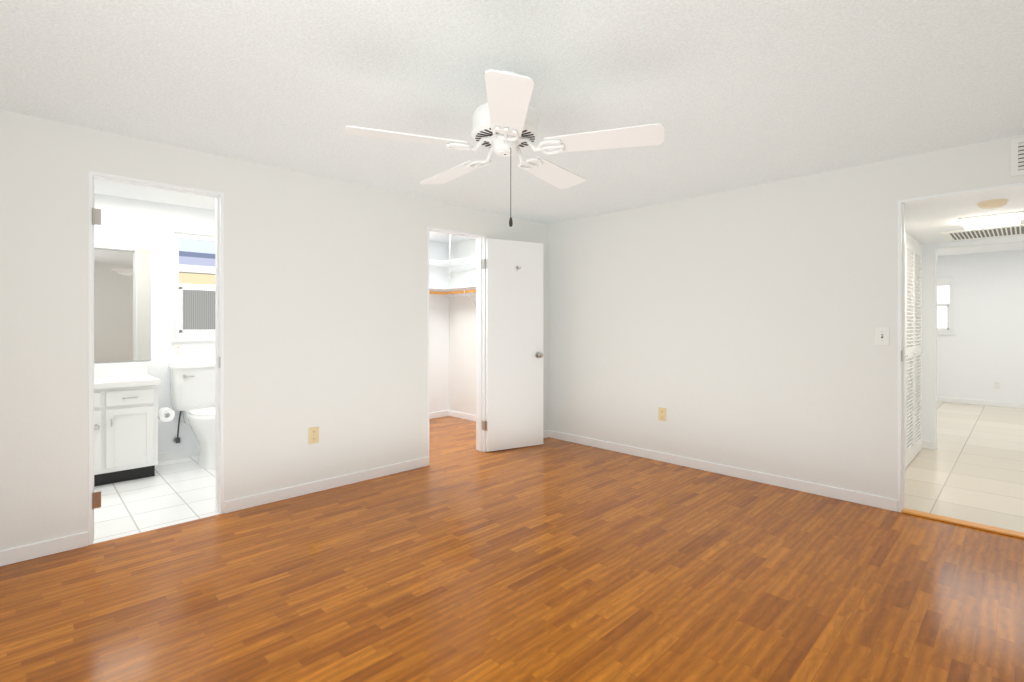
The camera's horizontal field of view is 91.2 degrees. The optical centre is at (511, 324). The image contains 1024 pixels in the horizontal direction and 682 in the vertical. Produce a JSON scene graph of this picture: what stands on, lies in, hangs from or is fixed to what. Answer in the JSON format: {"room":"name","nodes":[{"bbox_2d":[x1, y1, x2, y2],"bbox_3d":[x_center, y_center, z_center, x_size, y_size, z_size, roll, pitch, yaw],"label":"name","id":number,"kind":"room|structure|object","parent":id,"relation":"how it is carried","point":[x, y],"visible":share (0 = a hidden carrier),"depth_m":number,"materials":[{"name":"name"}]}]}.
{"room":"empty bedroom","nodes":[
{"label":"empty bedroom","id":0,"kind":"room"},
{"bbox_2d":[94,194,448,452],"bbox_3d":[-2.576,0.066,5.017,4.760,2.280,0.120,0,0,-44],"label":"wall","id":1,"kind":"structure","parent":0,"point":[133,223],"depth_m":4.45,"materials":[{"name":"white paint"}]},
{"bbox_2d":[94,245,150,362],"bbox_3d":[-3.541,-0.172,3.987,1.100,0.965,0.005,0,0,-44],"label":"bathroom mirror","id":2,"kind":"object","parent":1,"relation":"attached to","point":[122,303],"visible":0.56,"depth_m":4.23,"materials":[{"name":"clear glass"}]},
{"bbox_2d":[173,344,182,356],"bbox_3d":[-3.003,0.231,4.510,0.072,0.115,0.009,0,0,-44],"label":"outlet","id":3,"kind":"object","parent":1,"relation":"attached to","point":[177,350],"visible":1,"depth_m":4.51,"materials":[{"name":"white plastic"}]},
{"bbox_2d":[158,447,198,461],"bbox_3d":[-2.820,1.167,4.687,0.910,0.078,0.012,0,0,-44],"label":"baseboard","id":4,"kind":"structure","parent":1,"relation":"attached to","point":[176,454],"depth_m":4.50,"materials":[{"name":"white wood"}]},
{"bbox_2d":[168,226,214,341],"bbox_3d":[-2.811,-0.364,4.742,0.750,1.030,0.115,0,0,-44],"label":"window","id":5,"kind":"structure","parent":1,"relation":"in","point":[191,312],"depth_m":4.60,"materials":[{"name":"white"}]},
{"bbox_2d":[429,259,442,296],"bbox_3d":[-1.481,-0.454,5.749,2.166,0.645,0.358,0,0,-44],"label":"shelf","id":6,"kind":"object","parent":1,"relation":"attached to","point":[434,265],"depth_m":6.33,"materials":[{"name":"white wood"}]},
{"bbox_2d":[429,410,448,418],"bbox_3d":[-1.604,1.167,5.874,2.170,0.078,0.012,0,0,-44],"label":"baseboard","id":7,"kind":"structure","parent":1,"relation":"attached to","point":[432,415],"depth_m":6.50,"materials":[{"name":"white wood"}]},
{"bbox_2d":[0,110,547,550],"bbox_3d":[-1.569,0.066,3.555,5.360,2.280,0.120,0,0,-44],"label":"wall","id":8,"kind":"structure","parent":0,"point":[325,305],"depth_m":3.35,"materials":[{"name":"white paint"}]},
{"bbox_2d":[0,531,87,565],"bbox_3d":[-2.823,1.167,2.239,1.428,0.078,0.012,0,0,-44],"label":"baseboard","id":9,"kind":"structure","parent":8,"relation":"attached to","point":[38,549],"depth_m":2.61,"materials":[{"name":"white wood"}]},
{"bbox_2d":[88,171,223,544],"bbox_3d":[-2.120,0.182,3.017,0.663,2.048,0.128,0,0,-44],"label":"door frame","id":10,"kind":"structure","parent":8,"relation":"attached to","point":[219,343],"depth_m":3.13,"materials":[{"name":"white wood"}]},
{"bbox_2d":[92,208,219,508],"bbox_3d":[-2.088,0.186,2.981,0.630,1.650,0.048,0,0,-44],"label":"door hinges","id":11,"kind":"object","parent":8,"relation":"attached to","point":[96,220],"visible":0.94,"depth_m":2.76,"materials":[{"name":"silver metal"}]},
{"bbox_2d":[309,427,318,443],"bbox_3d":[-1.423,0.796,3.606,0.072,0.115,0.009,0,0,-44],"label":"outlet","id":12,"kind":"object","parent":8,"relation":"attached to","point":[313,434],"visible":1,"depth_m":3.60,"materials":[{"name":"beige plastic"}]},
{"bbox_2d":[224,457,427,513],"bbox_3d":[-1.278,1.167,3.747,1.561,0.078,0.012,0,0,-44],"label":"baseboard","id":13,"kind":"structure","parent":8,"relation":"attached to","point":[241,503],"depth_m":3.62,"materials":[{"name":"white wood"}]},
{"bbox_2d":[427,226,485,464],"bbox_3d":[-0.528,0.182,4.571,0.666,2.048,0.128,0,0,-44],"label":"door frame","id":14,"kind":"structure","parent":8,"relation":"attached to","point":[480,342],"depth_m":4.77,"materials":[{"name":"white wood"}]},
{"bbox_2d":[482,238,542,451],"bbox_3d":[0.024,0.192,4.875,0.644,2.005,0.169,0,0,-29],"label":"closet door","id":15,"kind":"structure","parent":14,"relation":"attached to","point":[514,344],"depth_m":4.85,"materials":[{"name":"white paint"}]},
{"bbox_2d":[486,430,547,451],"bbox_3d":[0.069,1.167,5.061,0.872,0.078,0.012,0,0,-44],"label":"baseboard","id":16,"kind":"structure","parent":8,"relation":"attached to","point":[545,433],"depth_m":5.33,"materials":[{"name":"white wood"}]},
{"bbox_2d":[0,401,1023,681],"bbox_3d":[1.891,1.236,4.577,11.740,0.060,6.990,0,0,-44],"label":"floor","id":17,"kind":"structure","parent":0,"point":[554,561],"depth_m":2.38,"materials":[{"name":"laminate"}]},
{"bbox_2d":[94,362,174,485],"bbox_3d":[-3.342,0.763,3.771,1.304,0.885,0.579,0,0,-44],"label":"bathroom vanity","id":18,"kind":"object","parent":17,"relation":"on","point":[127,414],"visible":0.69,"depth_m":3.84,"materials":[{"name":"white wood"}]},
{"bbox_2d":[168,361,214,468],"bbox_3d":[-2.628,0.773,4.383,0.526,0.866,0.702,0,0,-44],"label":"toilet","id":19,"kind":"object","parent":17,"relation":"on","point":[192,390],"visible":0.67,"depth_m":4.36,"materials":[{"name":"white ceramic"}]},
{"bbox_2d":[0,0,1023,242],"bbox_3d":[-0.663,-1.114,2.713,5.480,0.080,6.090,0,0,-44],"label":"ceiling","id":20,"kind":"structure","parent":0,"point":[731,94],"depth_m":2.23,"materials":[{"name":"white paint"}]},
{"bbox_2d":[344,69,663,226],"bbox_3d":[-0.039,-0.745,2.226,1.290,0.658,1.271,0,0,-44],"label":"fan","id":21,"kind":"object","parent":20,"relation":"hanging from","point":[505,120],"visible":1,"depth_m":2.08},
{"bbox_2d":[449,134,1023,499],"bbox_3d":[1.255,0.066,4.585,0.120,2.280,6.090,0,0,-44],"label":"wall","id":22,"kind":"structure","parent":0,"point":[734,328],"depth_m":3.91,"materials":[{"name":"white paint"}]},
{"bbox_2d":[443,256,475,304],"bbox_3d":[-0.266,-0.454,5.798,0.358,0.645,1.266,0,0,-44],"label":"shelf","id":23,"kind":"object","parent":22,"relation":"attached to","point":[461,264],"depth_m":6.23,"materials":[{"name":"white wood"}]},
{"bbox_2d":[449,410,475,421],"bbox_3d":[-0.256,1.167,6.038,0.012,0.078,1.600,0,0,-44],"label":"baseboard","id":24,"kind":"structure","parent":22,"relation":"attached to","point":[461,415],"depth_m":6.42,"materials":[{"name":"white wood"}]},
{"bbox_2d":[658,407,665,420],"bbox_3d":[1.323,0.791,4.421,0.009,0.115,0.072,0,0,-44],"label":"outlet","id":25,"kind":"object","parent":22,"relation":"attached to","point":[661,414],"visible":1,"depth_m":4.42,"materials":[{"name":"beige plastic"}]},
{"bbox_2d":[548,430,897,511],"bbox_3d":[1.435,1.167,4.305,0.012,0.078,3.002,0,0,-44],"label":"baseboard","id":26,"kind":"structure","parent":22,"relation":"attached to","point":[881,502],"depth_m":3.91,"materials":[{"name":"white wood"}]},
{"bbox_2d":[875,327,888,345],"bbox_3d":[2.424,0.076,3.288,0.018,0.120,0.075,0,0,-44],"label":"light switch","id":27,"kind":"object","parent":22,"relation":"attached to","point":[881,335],"visible":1,"depth_m":3.29,"materials":[{"name":"white plastic"}]},
{"bbox_2d":[898,182,1023,511],"bbox_3d":[2.836,0.202,2.963,0.130,2.008,0.876,0,0,-44],"label":"door frame","id":28,"kind":"structure","parent":22,"relation":"attached to","point":[902,203],"depth_m":3.23,"materials":[{"name":"white wood"}]},
{"bbox_2d":[901,508,1023,538],"bbox_3d":[2.819,1.200,2.946,0.080,0.012,0.840,0,0,-44],"label":"sill","id":29,"kind":"structure","parent":22,"relation":"attached to","point":[967,523],"depth_m":3.02,"materials":[{"name":"orange wood"}]},
{"bbox_2d":[1011,137,1023,176],"bbox_3d":[2.986,-0.949,2.718,0.012,0.210,0.400,0,0,-44],"label":"air vent","id":30,"kind":"object","parent":22,"relation":"in","point":[1017,156],"visible":1,"depth_m":2.84,"materials":[{"name":"white plastic"}]},
{"bbox_2d":[905,190,1023,244],"bbox_3d":[3.678,-0.824,3.805,2.260,0.080,1.390,0,0,-44],"label":"ceiling","id":31,"kind":"structure","parent":0,"point":[927,223],"depth_m":3.54,"materials":[{"name":"white paint"}]},
{"bbox_2d":[940,224,1023,240],"bbox_3d":[4.040,-0.778,4.250,0.560,0.012,0.580,0,0,-44],"label":"ceiling vent","id":32,"kind":"object","parent":31,"relation":"in","point":[984,232],"visible":1,"depth_m":4.24,"materials":[{"name":"white plastic"}]},
{"bbox_2d":[958,211,1023,229],"bbox_3d":[3.524,-0.759,3.691,0.340,0.050,0.340,0,0,-44],"label":"hall ceiling light","id":33,"kind":"object","parent":31,"relation":"attached to","point":[993,220],"visible":1,"depth_m":3.62,"materials":[{"name":"white plastic"}]},
{"bbox_2d":[977,199,1007,208],"bbox_3d":[3.059,-0.765,3.194,0.146,0.037,0.146,0,0,-44],"label":"smoke detector","id":34,"kind":"object","parent":31,"relation":"attached to","point":[992,203],"visible":1,"depth_m":3.16,"materials":[{"name":"beige plastic"}]},
{"bbox_2d":[921,235,1023,449],"bbox_3d":[4.321,0.066,4.678,0.120,2.280,3.740,0,0,-44],"label":"wall","id":35,"kind":"structure","parent":0,"point":[929,342],"depth_m":4.86,"materials":[{"name":"white paint"}]},
{"bbox_2d":[937,250,1023,402],"bbox_3d":[7.184,0.066,7.472,0.120,2.280,3.740,0,0,-44],"label":"wall","id":36,"kind":"structure","parent":0,"point":[980,352],"depth_m":7.50,"materials":[{"name":"white paint"}]},
{"bbox_2d":[937,277,955,334],"bbox_3d":[6.569,-0.294,8.052,0.110,0.900,0.830,0,0,-44],"label":"room window","id":37,"kind":"structure","parent":36,"relation":"in","point":[944,305],"depth_m":7.86,"materials":[{"name":"white glass"}]},
{"bbox_2d":[937,396,1023,408],"bbox_3d":[7.140,1.167,7.422,0.012,0.078,3.450,0,0,-44],"label":"baseboard","id":38,"kind":"structure","parent":36,"relation":"attached to","point":[941,399],"depth_m":7.52,"materials":[{"name":"white wood"}]},
{"bbox_2d":[994,381,999,388],"bbox_3d":[7.159,0.896,7.405,0.009,0.115,0.072,0,0,-44],"label":"outlet","id":39,"kind":"object","parent":36,"relation":"attached to","point":[996,384],"visible":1,"depth_m":7.41,"materials":[{"name":"white plastic"}]},
{"bbox_2d":[937,243,1023,255],"bbox_3d":[5.796,-1.114,6.117,4.000,0.080,3.740,0,0,-44],"label":"ceiling","id":40,"kind":"structure","parent":0,"point":[984,249],"depth_m":7.17,"materials":[{"name":"white paint"}]},
{"bbox_3d":[3.191,0.201,4.218,2.140,2.010,0.120,0,0,-44],"label":"wall","id":41,"kind":"structure","parent":0,"visible":0},
{"bbox_2d":[905,232,923,467],"bbox_3d":[3.272,0.206,4.178,1.920,2.000,0.045,0,0,-44],"label":"louvered bifold door","id":42,"kind":"structure","parent":41,"relation":"in","point":[914,351],"depth_m":4.46,"materials":[{"name":"white paint"}]},
{"label":"outside","id":43,"kind":"structure","parent":0,"visible":0},
{"bbox_2d":[179,238,214,284],"bbox_3d":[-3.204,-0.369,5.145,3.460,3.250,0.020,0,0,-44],"label":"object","id":44,"kind":"structure","parent":43,"point":[196,261],"depth_m":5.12,"materials":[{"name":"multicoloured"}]}
]}

